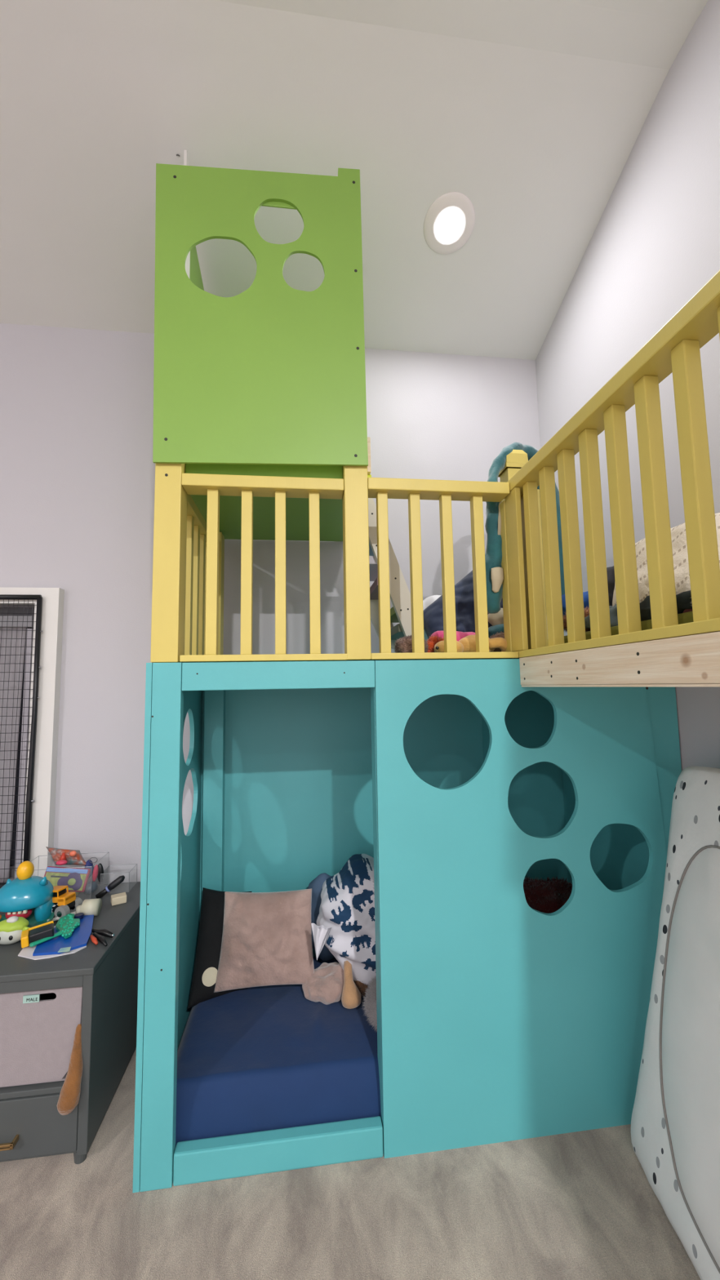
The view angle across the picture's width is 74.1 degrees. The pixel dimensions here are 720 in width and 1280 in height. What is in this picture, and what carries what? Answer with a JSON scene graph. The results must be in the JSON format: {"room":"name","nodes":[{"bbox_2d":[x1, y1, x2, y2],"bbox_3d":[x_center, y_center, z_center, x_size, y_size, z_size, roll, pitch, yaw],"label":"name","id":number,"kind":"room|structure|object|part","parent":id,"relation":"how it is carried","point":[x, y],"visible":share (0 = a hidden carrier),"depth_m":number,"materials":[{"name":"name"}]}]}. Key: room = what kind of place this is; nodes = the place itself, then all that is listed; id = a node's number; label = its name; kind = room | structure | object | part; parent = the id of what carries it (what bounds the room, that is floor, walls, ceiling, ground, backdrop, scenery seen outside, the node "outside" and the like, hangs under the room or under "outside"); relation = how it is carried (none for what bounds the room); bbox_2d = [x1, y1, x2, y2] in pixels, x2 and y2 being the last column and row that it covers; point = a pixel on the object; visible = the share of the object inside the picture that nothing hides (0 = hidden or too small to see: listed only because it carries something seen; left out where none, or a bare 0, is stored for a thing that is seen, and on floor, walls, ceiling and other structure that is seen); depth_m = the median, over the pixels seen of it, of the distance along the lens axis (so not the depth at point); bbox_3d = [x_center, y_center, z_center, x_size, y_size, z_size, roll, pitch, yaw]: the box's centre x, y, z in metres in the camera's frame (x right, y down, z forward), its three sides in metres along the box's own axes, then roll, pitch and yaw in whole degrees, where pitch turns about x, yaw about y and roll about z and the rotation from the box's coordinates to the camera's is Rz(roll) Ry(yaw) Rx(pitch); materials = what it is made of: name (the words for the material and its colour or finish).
{"room":"bedroom","nodes":[
{"label":"bedroom","id":0,"kind":"room"},
{"bbox_2d":[0,323,547,884],"bbox_3d":[-2.113,-0.149,2.359,6.380,3.762,0.140,0,-6,-7],"label":"wall","id":1,"kind":"structure","parent":0,"point":[77,467],"depth_m":2.46,"materials":[{"name":"grey paint"}]},
{"bbox_2d":[0,586,64,877],"bbox_3d":[-2.103,0.490,2.262,1.288,1.472,0.170,0,-6,-7],"label":"window","id":2,"kind":"structure","parent":1,"relation":"in","point":[42,824],"depth_m":2.27,"materials":[{"name":"white"}]},
{"bbox_2d":[0,615,34,882],"bbox_3d":[-2.111,0.511,2.233,1.035,1.255,0.040,0,-6,-7],"label":"window blind","id":3,"kind":"object","parent":2,"relation":"attached to","point":[29,633],"visible":0.78,"depth_m":2.29,"materials":[{"name":"grey fabric"}]},
{"bbox_3d":[-2.122,-0.086,2.291,1.035,0.055,0.040,0,-6,-7],"label":"head rail","id":4,"kind":"part","parent":3,"relation":"part of","materials":[{"name":"grey"}]},
{"bbox_3d":[-2.110,0.495,2.329,1.070,1.315,0.035,0,-6,-7],"label":"sash","id":5,"kind":"part","parent":2,"relation":"part of","materials":[{"name":"grey metal"}]},
{"bbox_2d":[0,594,43,888],"bbox_3d":[-2.045,0.459,2.167,1.084,1.353,0.027,0,-6,-7],"label":"screen","id":6,"kind":"object","parent":2,"relation":"attached to","point":[28,794],"visible":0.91,"depth_m":2.23,"materials":[{"name":"black metal"}]},
{"bbox_3d":[-2.111,0.495,2.330,0.990,1.235,0.008,0,-6,-7],"label":"pane","id":7,"kind":"part","parent":2,"relation":"part of","materials":[{"name":"clear glass"}]},
{"bbox_2d":[0,1047,700,1279],"bbox_3d":[-1.565,1.371,-1.641,6.480,0.050,7.800,0,-6,-7],"label":"floor","id":8,"kind":"structure","parent":0,"point":[582,1205],"depth_m":1.32,"materials":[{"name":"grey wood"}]},
{"bbox_2d":[0,881,140,1164],"bbox_3d":[-1.429,1.379,1.770,1.086,0.585,0.732,0,-6,-7],"label":"dresser","id":9,"kind":"object","parent":8,"relation":"on","point":[32,1126],"visible":0.54,"depth_m":1.55,"materials":[{"name":"grey laminate"}]},
{"bbox_3d":[-1.151,1.524,1.435,0.215,0.015,0.033,0,-6,-7],"label":"handle","id":10,"kind":"part","parent":9,"relation":"part of","materials":[{"name":"gold metal"}]},
{"bbox_2d":[0,908,54,927],"bbox_3d":[-1.282,1.069,1.783,0.236,0.027,0.236,0,-6,-7],"label":"dish","id":11,"kind":"object","parent":9,"relation":"on","point":[33,922],"visible":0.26,"depth_m":1.83,"materials":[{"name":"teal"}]},
{"bbox_2d":[0,915,30,944],"bbox_3d":[-1.232,1.028,1.696,0.118,0.091,0.079,0,-6,-7],"label":"animal","id":12,"kind":"object","parent":11,"relation":"on","point":[11,928],"visible":0.95,"depth_m":1.67},
{"bbox_2d":[0,916,29,932],"bbox_3d":[-1.239,1.018,1.698,0.105,0.049,0.073,0,-6,-7],"label":"hood","id":13,"kind":"object","parent":12,"relation":"attached to","point":[12,924],"depth_m":1.68,"materials":[{"name":"green plastic"}]},
{"bbox_2d":[0,860,55,921],"bbox_3d":[-1.299,0.981,1.848,0.202,0.240,0.170,0,-6,-7],"label":"toy monster","id":14,"kind":"object","parent":11,"relation":"on","point":[18,896],"visible":0.93,"depth_m":1.81,"materials":[{"name":"teal plastic"}]},
{"bbox_2d":[0,1080,64,1099],"bbox_3d":[-1.428,1.444,1.772,1.018,0.018,0.675,0,-6,-7],"label":"shelf","id":15,"kind":"object","parent":9,"relation":"attached to","point":[45,1091],"depth_m":1.49,"materials":[{"name":"grey laminate"}]},
{"bbox_3d":[-1.151,1.521,1.630,0.500,0.168,0.351,0,-6,-7],"label":"drawer","id":16,"kind":"part","parent":9,"relation":"part of","materials":[{"name":"grey laminate"}]},
{"bbox_2d":[0,986,83,1087],"bbox_3d":[-1.172,1.289,1.797,0.485,0.284,0.616,0,-6,-7],"label":"fabric bin","id":17,"kind":"object","parent":9,"relation":"on","point":[37,1028],"visible":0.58,"depth_m":1.51,"materials":[{"name":"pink fabric"}]},
{"bbox_2d":[17,925,86,959],"bbox_3d":[-1.090,1.071,1.712,0.204,0.003,0.279,2,-6,-26],"label":"paper sheets","id":18,"kind":"object","parent":9,"relation":"on","point":[27,952],"visible":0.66,"depth_m":1.61,"materials":[{"name":"white"}]},
{"bbox_2d":[20,920,53,947],"bbox_3d":[-1.135,1.036,1.681,0.097,0.047,0.060,3,-7,-33],"label":"toy","id":19,"kind":"object","parent":18,"relation":"on","point":[46,930],"visible":1,"depth_m":1.67,"materials":[{"name":"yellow plastic"}]},
{"bbox_2d":[32,915,93,955],"bbox_3d":[-1.066,1.067,1.738,0.163,0.008,0.286,1,-6,-22],"label":"clipboard","id":20,"kind":"object","parent":18,"relation":"on","point":[80,937],"visible":0.56,"depth_m":1.67,"materials":[{"name":"blue plastic"}]},
{"bbox_2d":[29,913,79,946],"bbox_3d":[-1.089,1.053,1.744,0.118,0.020,0.220,0,-6,-7],"label":"toy claw","id":21,"kind":"object","parent":20,"relation":"on","point":[66,925],"visible":1,"depth_m":1.74,"materials":[{"name":"teal plastic"}]},
{"bbox_3d":[-1.100,1.048,1.673,0.023,0.017,0.101,-5,-7,37],"label":"handle","id":22,"kind":"part","parent":21,"relation":"part of","materials":[{"name":"teal plastic"}]},
{"bbox_2d":[57,946,71,952],"bbox_3d":[-0.998,1.049,1.616,0.040,0.001,0.030,0,-6,-7],"label":"card","id":23,"kind":"object","parent":20,"relation":"on","point":[68,948],"visible":1,"depth_m":1.61,"materials":[{"name":"teal paper"}]},
{"bbox_2d":[74,912,83,919],"bbox_3d":[-1.082,1.065,1.837,0.030,0.014,0.030,0,-6,-7],"label":"disc","id":24,"kind":"object","parent":20,"relation":"on","point":[80,915],"visible":0.88,"depth_m":1.83,"materials":[{"name":"blue plastic"}]},
{"bbox_2d":[14,851,109,898],"bbox_3d":[-1.291,1.038,2.079,0.302,0.145,0.182,0,-6,-7],"label":"clear bin","id":25,"kind":"object","parent":9,"relation":"on","point":[108,851],"visible":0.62,"depth_m":2.01,"materials":[{"name":"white plastic"}]},
{"bbox_2d":[45,846,85,865],"bbox_3d":[-1.302,0.961,2.119,0.195,0.082,0.062,0,-6,-7],"label":"bag","id":26,"kind":"object","parent":25,"relation":"in","point":[55,853],"visible":0.86,"depth_m":2.11,"materials":[{"name":"plastic"}]},
{"bbox_2d":[69,850,76,856],"bbox_3d":[-1.259,0.937,2.093,0.028,0.024,0.020,0,-6,-7],"label":"ball","id":27,"kind":"object","parent":26,"relation":"on","point":[73,853],"visible":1,"depth_m":2.09,"materials":[{"name":"orange plastic"}]},
{"bbox_2d":[44,866,90,892],"bbox_3d":[-1.268,1.031,2.055,0.187,0.108,0.046,0,-6,-7],"label":"pouch","id":28,"kind":"object","parent":25,"relation":"in","point":[76,878],"visible":0.91,"depth_m":2.05,"materials":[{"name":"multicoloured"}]},
{"bbox_2d":[55,859,66,865],"bbox_3d":[-1.281,0.956,2.048,0.044,0.020,0.030,0,-6,-7],"label":"ball","id":29,"kind":"object","parent":28,"relation":"on","point":[62,862],"visible":1,"depth_m":2.04,"materials":[{"name":"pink plastic"}]},
{"bbox_2d":[58,852,66,860],"bbox_3d":[-1.300,0.953,2.086,0.036,0.042,0.036,0,-6,-7],"label":"party hat","id":30,"kind":"object","parent":28,"relation":"on","point":[63,856],"visible":0.69,"depth_m":2.08,"materials":[{"name":"red"}]},
{"bbox_2d":[57,872,82,890],"bbox_3d":[-1.243,1.035,2.047,0.102,0.072,0.026,0,-6,-7],"label":"print","id":31,"kind":"object","parent":28,"relation":"attached to","point":[73,881],"depth_m":2.04,"materials":[{"name":"purple"}]},
{"bbox_2d":[84,859,93,878],"bbox_3d":[-1.206,1.020,2.122,0.038,0.081,0.041,-3,-6,21],"label":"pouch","id":32,"kind":"object","parent":25,"relation":"in","point":[88,863],"visible":0.56,"depth_m":2.11,"materials":[{"name":"blue fabric"}]},
{"bbox_2d":[83,880,97,893],"bbox_3d":[-1.182,1.084,2.088,0.060,0.048,0.060,0,-6,-7],"label":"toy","id":33,"kind":"object","parent":25,"relation":"in","point":[94,885],"visible":0.79,"depth_m":2.07,"materials":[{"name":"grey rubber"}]},
{"bbox_2d":[92,864,98,881],"bbox_3d":[-1.157,1.020,2.087,0.023,0.072,0.020,0,-6,-7],"label":"hairbrush","id":34,"kind":"object","parent":25,"relation":"in","point":[95,873],"visible":1,"depth_m":2.08,"materials":[{"name":"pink plastic"}]},
{"bbox_2d":[97,862,103,883],"bbox_3d":[-1.142,1.025,2.098,0.028,0.084,0.020,0,-6,-7],"label":"mirror","id":35,"kind":"object","parent":25,"relation":"in","point":[100,877],"visible":1,"depth_m":2.09,"materials":[{"name":"black plastic"}]},
{"bbox_2d":[52,885,82,920],"bbox_3d":[-1.187,1.038,1.887,0.136,0.111,0.089,-2,-6,13],"label":"toy truck","id":36,"kind":"object","parent":9,"relation":"on","point":[68,902],"visible":0.72,"depth_m":1.87,"materials":[{"name":"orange plastic"}]},
{"bbox_2d":[56,1023,83,1115],"bbox_3d":[-0.902,1.337,1.485,0.064,0.233,0.059,0,-6,-7],"label":"plush toy","id":37,"kind":"object","parent":9,"relation":"in","point":[69,1095],"visible":1,"depth_m":1.48,"materials":[{"name":"orange fabric"}]},
{"bbox_2d":[47,897,102,921],"bbox_3d":[-1.117,1.058,1.873,0.176,0.060,0.068,1,-6,-16],"label":"binoculars","id":38,"kind":"object","parent":9,"relation":"on","point":[90,906],"visible":0.8,"depth_m":1.86,"materials":[{"name":"beige plastic"}]},
{"bbox_3d":[-1.150,1.068,1.839,0.096,0.024,0.016,2,-6,-25],"label":"handle","id":39,"kind":"part","parent":38,"relation":"part of","materials":[{"name":"grey plastic"}]},
{"bbox_2d":[89,928,114,946],"bbox_3d":[-0.926,1.060,1.704,0.143,0.022,0.069,-5,-7,33],"label":"pliers","id":40,"kind":"object","parent":9,"relation":"on","point":[98,934],"visible":1,"depth_m":1.71,"materials":[{"name":"black plastic"}]},
{"bbox_3d":[-0.915,1.058,1.689,0.109,0.018,0.018,-6,-7,40],"label":"handle","id":41,"kind":"part","parent":40,"relation":"part of","materials":[{"name":"black plastic"}]},
{"bbox_2d":[95,875,124,898],"bbox_3d":[-1.068,1.060,2.042,0.111,0.086,0.028,1,-6,-20],"label":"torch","id":42,"kind":"object","parent":9,"relation":"on","point":[120,879],"visible":0.98,"depth_m":2.03,"materials":[{"name":"black plastic"}]},
{"bbox_2d":[99,863,137,892],"bbox_3d":[-1.082,1.071,2.142,0.122,0.085,0.102,0,-6,-7],"label":"clear bin","id":43,"kind":"object","parent":9,"relation":"on","point":[131,864],"visible":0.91,"depth_m":2.12,"materials":[{"name":"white plastic"}]},
{"bbox_2d":[111,892,126,906],"bbox_3d":[-1.010,1.084,1.997,0.056,0.030,0.044,3,-7,-33],"label":"block","id":44,"kind":"object","parent":9,"relation":"on","point":[120,898],"visible":1,"depth_m":1.98,"materials":[{"name":"beige wood"}]},
{"bbox_2d":[132,150,719,1192],"bbox_3d":[0.309,-0.236,1.045,1.882,3.600,3.045,0,-6,-7],"label":"bunk bed","id":45,"kind":"object","parent":8,"relation":"on","point":[464,778],"visible":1,"depth_m":1.64,"materials":[{"name":"teal paint"}]},
{"bbox_3d":[-0.618,0.850,1.501,0.091,1.557,0.040,0,-6,-7],"label":"post","id":46,"kind":"part","parent":45,"relation":"part of","materials":[{"name":"teal paint"}]},
{"bbox_3d":[-0.722,0.889,1.890,0.018,1.557,0.838,0,-6,-7],"label":"panel","id":47,"kind":"part","parent":45,"relation":"part of","materials":[{"name":"teal paint"}]},
{"bbox_3d":[-0.651,-0.292,1.634,0.086,0.742,0.089,0,-6,-7],"label":"railing post","id":48,"kind":"part","parent":45,"relation":"part of","materials":[{"name":"yellow paint"}]},
{"bbox_3d":[-0.738,-1.181,2.107,0.016,1.230,0.870,0,-6,-7],"label":"tower panel","id":49,"kind":"part","parent":45,"relation":"part of","materials":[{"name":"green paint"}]},
{"bbox_3d":[-0.701,-0.504,2.007,0.074,0.042,0.613,0,-6,-7],"label":"rail","id":50,"kind":"part","parent":45,"relation":"part of","materials":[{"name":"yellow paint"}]},
{"bbox_3d":[-0.689,0.941,2.242,0.090,1.520,0.059,0,-6,-7],"label":"post","id":51,"kind":"part","parent":45,"relation":"part of","materials":[{"name":"teal paint"}]},
{"bbox_3d":[-0.720,-0.190,2.334,0.090,0.669,0.088,0,-6,-7],"label":"railing post","id":52,"kind":"part","parent":45,"relation":"part of","materials":[{"name":"yellow paint"}]},
{"bbox_3d":[-0.350,-1.183,1.700,0.743,1.177,0.010,0,-6,-7],"label":"tower panel","id":53,"kind":"part","parent":45,"relation":"part of","materials":[{"name":"green paint"}]},
{"bbox_3d":[-0.337,-0.545,1.698,0.555,0.043,0.086,0,-6,-7],"label":"rail","id":54,"kind":"part","parent":45,"relation":"part of","materials":[{"name":"yellow paint"}]},
{"bbox_3d":[-0.322,0.063,1.639,0.552,0.022,0.091,0,-6,-7],"label":"rail","id":55,"kind":"part","parent":45,"relation":"part of","materials":[{"name":"yellow paint"}]},
{"bbox_3d":[-0.244,1.579,1.478,0.634,0.088,0.043,0,-6,-7],"label":"door sill","id":56,"kind":"part","parent":45,"relation":"part of","materials":[{"name":"teal paint"}]},
{"bbox_2d":[175,956,381,1146],"bbox_3d":[0.197,1.541,1.937,1.800,0.233,0.735,0,-6,-7],"label":"mattress","id":57,"kind":"object","parent":45,"relation":"in","point":[269,1057],"visible":0.24,"depth_m":1.59,"materials":[{"name":"blue fabric"}]},
{"bbox_2d":[187,887,252,1008],"bbox_3d":[-0.580,1.280,2.024,0.235,0.370,0.228,0,-6,-7],"label":"pillow","id":58,"kind":"object","parent":57,"relation":"on","point":[211,917],"visible":0.52,"depth_m":1.98,"materials":[{"name":"black fabric"}]},
{"bbox_2d":[213,888,314,992],"bbox_3d":[-0.392,1.247,2.009,0.413,0.347,0.157,0,-6,-7],"label":"pillow","id":59,"kind":"object","parent":57,"relation":"on","point":[267,936],"visible":0.99,"depth_m":1.97,"materials":[{"name":"velvet fabric"}]},
{"bbox_2d":[307,872,334,960],"bbox_3d":[-0.154,1.265,2.185,0.199,0.385,0.138,-3,-6,16],"label":"pillow","id":60,"kind":"object","parent":57,"relation":"on","point":[317,883],"visible":0.23,"depth_m":2.15,"materials":[{"name":"blue fabric"}]},
{"bbox_2d":[302,961,343,1004],"bbox_3d":[-0.125,1.404,1.961,0.195,0.119,0.205,-6,-8,43],"label":"blanket","id":61,"kind":"object","parent":57,"relation":"on","point":[325,986],"visible":0.75,"depth_m":1.91,"materials":[{"name":"fabric"}]},
{"bbox_2d":[316,853,376,986],"bbox_3d":[0.076,1.209,2.084,0.529,0.483,0.423,0,-6,-7],"label":"pillow","id":62,"kind":"object","parent":57,"relation":"on","point":[347,906],"visible":0.34,"depth_m":1.92,"materials":[{"name":"white fabric"}]},
{"bbox_2d":[341,960,368,1008],"bbox_3d":[-0.007,1.369,1.917,0.118,0.161,0.191,-2,-6,9],"label":"plush toy","id":63,"kind":"object","parent":57,"relation":"on","point":[353,992],"visible":0.59,"depth_m":1.86,"materials":[{"name":"beige fabric"}]},
{"bbox_2d":[360,976,377,1031],"bbox_3d":[0.120,1.373,1.805,0.240,0.168,0.277,0,-6,-7],"label":"stuffed toy","id":64,"kind":"object","parent":57,"relation":"on","point":[370,1003],"visible":0.2,"depth_m":1.76,"materials":[{"name":"fur"}]},
{"bbox_2d":[523,876,572,913],"bbox_3d":[0.848,1.261,2.114,0.492,0.396,0.451,0,-6,-7],"label":"cushion","id":65,"kind":"object","parent":57,"relation":"on","point":[548,896],"visible":0.27,"depth_m":2.08,"materials":[{"name":"fabric"}]},
{"bbox_2d":[311,923,331,960],"bbox_3d":[-0.149,1.171,1.857,0.081,0.118,0.050,0,-6,-7],"label":"cloth","id":66,"kind":"object","parent":45,"relation":"in","point":[320,934],"visible":1,"depth_m":1.85,"materials":[{"name":"white fabric"}]},
{"bbox_3d":[-0.015,-0.297,1.712,0.084,0.740,0.089,0,-6,-7],"label":"railing post","id":67,"kind":"part","parent":45,"relation":"part of","materials":[{"name":"yellow paint"}]},
{"bbox_3d":[0.164,0.940,2.386,1.858,1.520,0.018,0,-6,-7],"label":"panel","id":68,"kind":"part","parent":45,"relation":"part of","materials":[{"name":"teal paint"}]},
{"bbox_2d":[393,634,428,653],"bbox_3d":[0.197,0.034,1.831,0.144,0.116,0.142,0,-6,-7],"label":"toy","id":69,"kind":"object","parent":45,"relation":"on","point":[403,645],"visible":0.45,"depth_m":1.79,"materials":[{"name":"brown fur"}]},
{"bbox_2d":[422,595,440,640],"bbox_3d":[0.387,-0.100,2.386,0.238,0.253,0.122,0,-6,-7],"label":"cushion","id":70,"kind":"object","parent":45,"relation":"on","point":[428,601],"visible":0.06,"depth_m":2.35,"materials":[{"name":"fabric"}]},
{"bbox_3d":[0.286,-0.557,1.775,0.529,0.044,0.086,0,-6,-7],"label":"rail","id":71,"kind":"part","parent":45,"relation":"part of","materials":[{"name":"yellow paint"}]},
{"bbox_3d":[0.297,0.059,1.715,0.531,0.022,0.091,0,-6,-7],"label":"rail","id":72,"kind":"part","parent":45,"relation":"part of","materials":[{"name":"yellow paint"}]},
{"bbox_2d":[430,630,493,652],"bbox_3d":[0.426,0.021,1.945,0.291,0.120,0.106,0,-6,-7],"label":"blanket","id":73,"kind":"object","parent":45,"relation":"on","point":[460,635],"visible":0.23,"depth_m":1.91,"materials":[{"name":"pink fabric"}]},
{"bbox_2d":[422,570,502,638],"bbox_3d":[0.480,-0.171,2.136,0.444,0.481,0.183,0,-6,-7],"label":"pillow","id":74,"kind":"object","parent":45,"relation":"on","point":[464,588],"visible":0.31,"depth_m":2.07,"materials":[{"name":"blue fabric"}]},
{"bbox_2d":[426,634,506,652],"bbox_3d":[0.403,0.023,1.847,0.349,0.103,0.139,0,-6,-7],"label":"lion","id":75,"kind":"object","parent":45,"relation":"on","point":[468,643],"visible":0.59,"depth_m":1.81},
{"bbox_3d":[0.670,0.932,2.393,0.040,1.520,0.089,0,-6,-7],"label":"post","id":76,"kind":"part","parent":45,"relation":"part of","materials":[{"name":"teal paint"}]},
{"bbox_2d":[487,608,504,638],"bbox_3d":[0.612,-0.055,2.075,0.138,0.183,0.131,-2,-6,14],"label":"stuffed toy","id":77,"kind":"object","parent":45,"relation":"on","point":[496,620],"visible":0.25,"depth_m":2.04,"materials":[{"name":"beige fabric"}]},
{"bbox_2d":[489,631,504,652],"bbox_3d":[0.584,0.030,1.972,0.138,0.138,0.136,-5,-7,39],"label":"plush","id":78,"kind":"object","parent":45,"relation":"on","point":[501,634],"visible":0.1,"depth_m":1.94},
{"bbox_3d":[0.563,-0.242,1.821,0.026,0.580,0.054,0,-6,-7],"label":"corner post","id":79,"kind":"part","parent":45,"relation":"part of","materials":[{"name":"yellow paint"}]},
{"bbox_3d":[0.636,-0.350,1.934,0.098,0.863,0.098,0,-6,-7],"label":"capped post","id":80,"kind":"part","parent":45,"relation":"part of","materials":[{"name":"yellow paint"}]},
{"bbox_3d":[0.589,0.843,1.637,1.063,1.556,0.018,0,-6,-7],"label":"panel","id":81,"kind":"part","parent":45,"relation":"part of","materials":[{"name":"teal paint"}]},
{"bbox_2d":[484,442,564,613],"bbox_3d":[0.692,-0.465,1.989,0.526,0.743,0.146,3,-7,-36],"label":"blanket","id":82,"kind":"object","parent":45,"relation":"hanging from","point":[493,554],"visible":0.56,"depth_m":1.86,"materials":[{"name":"teal fabric"}]},
{"bbox_2d":[561,591,589,615],"bbox_3d":[0.883,-0.125,1.863,0.244,0.135,0.266,0,-6,-7],"label":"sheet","id":83,"kind":"object","parent":45,"relation":"on","point":[585,594],"visible":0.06,"depth_m":1.77,"materials":[{"name":"fabric"}]},
{"bbox_3d":[1.122,0.896,2.103,0.018,1.520,0.776,0,-6,-7],"label":"panel","id":84,"kind":"part","parent":45,"relation":"part of","materials":[{"name":"teal paint"}]},
{"bbox_3d":[0.723,-0.675,0.755,0.088,0.044,2.226,0,-6,-7],"label":"rail","id":85,"kind":"part","parent":45,"relation":"part of","materials":[{"name":"yellow paint"}]},
{"bbox_3d":[0.737,-0.051,0.677,0.088,0.024,2.190,0,-6,-7],"label":"rail","id":86,"kind":"part","parent":45,"relation":"part of","materials":[{"name":"yellow paint"}]},
{"bbox_2d":[547,611,693,645],"bbox_3d":[1.037,-0.070,0.766,0.475,0.069,2.150,0,-6,-7],"label":"mattress","id":87,"kind":"object","parent":45,"relation":"on","point":[686,617],"visible":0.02,"depth_m":1.23,"materials":[{"name":"fabric"}]},
{"bbox_2d":[562,606,591,631],"bbox_3d":[0.773,-0.064,1.677,0.128,0.110,0.206,0,-6,-7],"label":"toy","id":88,"kind":"object","parent":87,"relation":"on","point":[586,611],"visible":0.15,"depth_m":1.66,"materials":[{"name":"fur"}]},
{"bbox_2d":[584,604,617,628],"bbox_3d":[0.784,-0.066,1.492,0.136,0.099,0.253,0,-6,-7],"label":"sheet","id":89,"kind":"object","parent":87,"relation":"on","point":[613,610],"visible":0.12,"depth_m":1.43,"materials":[{"name":"grey fabric"}]},
{"bbox_2d":[606,565,614,605],"bbox_3d":[0.904,-0.169,1.621,0.164,0.214,0.193,0,-6,-7],"label":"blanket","id":90,"kind":"object","parent":87,"relation":"on","point":[611,571],"visible":0.04,"depth_m":1.60,"materials":[{"name":"fabric"}]},
{"bbox_2d":[639,590,692,621],"bbox_3d":[0.792,-0.088,1.172,0.105,0.094,0.313,0,-6,-7],"label":"sheet","id":91,"kind":"object","parent":87,"relation":"on","point":[684,598],"visible":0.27,"depth_m":1.14,"materials":[{"name":"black fabric"}]},
{"bbox_2d":[612,512,719,606],"bbox_3d":[0.894,-0.189,1.378,0.226,0.294,0.569,0,-6,-7],"label":"pillow","id":92,"kind":"object","parent":87,"relation":"on","point":[678,536],"visible":0.23,"depth_m":1.29,"materials":[{"name":"beige fabric"}]},
{"bbox_2d":[682,608,692,613],"bbox_3d":[0.817,-0.058,1.124,0.097,0.138,0.102,0,-6,-7],"label":"blanket","id":93,"kind":"object","parent":87,"relation":"on","point":[686,610],"visible":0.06,"depth_m":1.12,"materials":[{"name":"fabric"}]},
{"bbox_2d":[631,765,719,1279],"bbox_3d":[0.965,0.952,0.954,0.323,1.214,1.256,-1,-6,2],"label":"play mat","id":94,"kind":"object","parent":8,"relation":"on","point":[675,1120],"visible":1,"depth_m":1.33,"materials":[{"name":"grey plastic"}]},
{"bbox_3d":[0.911,0.997,0.989,0.192,0.908,0.961,-1,-6,2],"label":"panel","id":95,"kind":"part","parent":94,"relation":"part of","materials":[{"name":"white plastic"}]},
{"bbox_2d":[0,0,708,359],"bbox_3d":[-1.671,-2.251,-1.348,6.580,0.543,7.900,0,-6,-7],"label":"ceiling","id":96,"kind":"structure","parent":0,"point":[534,112],"depth_m":1.89,"materials":[{"name":"white paint"}]},
{"bbox_2d":[423,191,475,253],"bbox_3d":[0.409,-1.908,2.192,0.238,0.084,0.224,0,-6,-7],"label":"recessed light","id":97,"kind":"object","parent":96,"relation":"in","point":[451,215],"visible":1,"depth_m":2.17,"materials":[{"name":"white plastic"}]},
{"bbox_2d":[535,0,719,770],"bbox_3d":[1.568,-0.593,-1.067,0.100,3.862,7.800,0,-6,-7],"label":"wall","id":98,"kind":"structure","parent":0,"point":[655,243],"depth_m":1.83,"materials":[{"name":"grey paint"}]}
]}

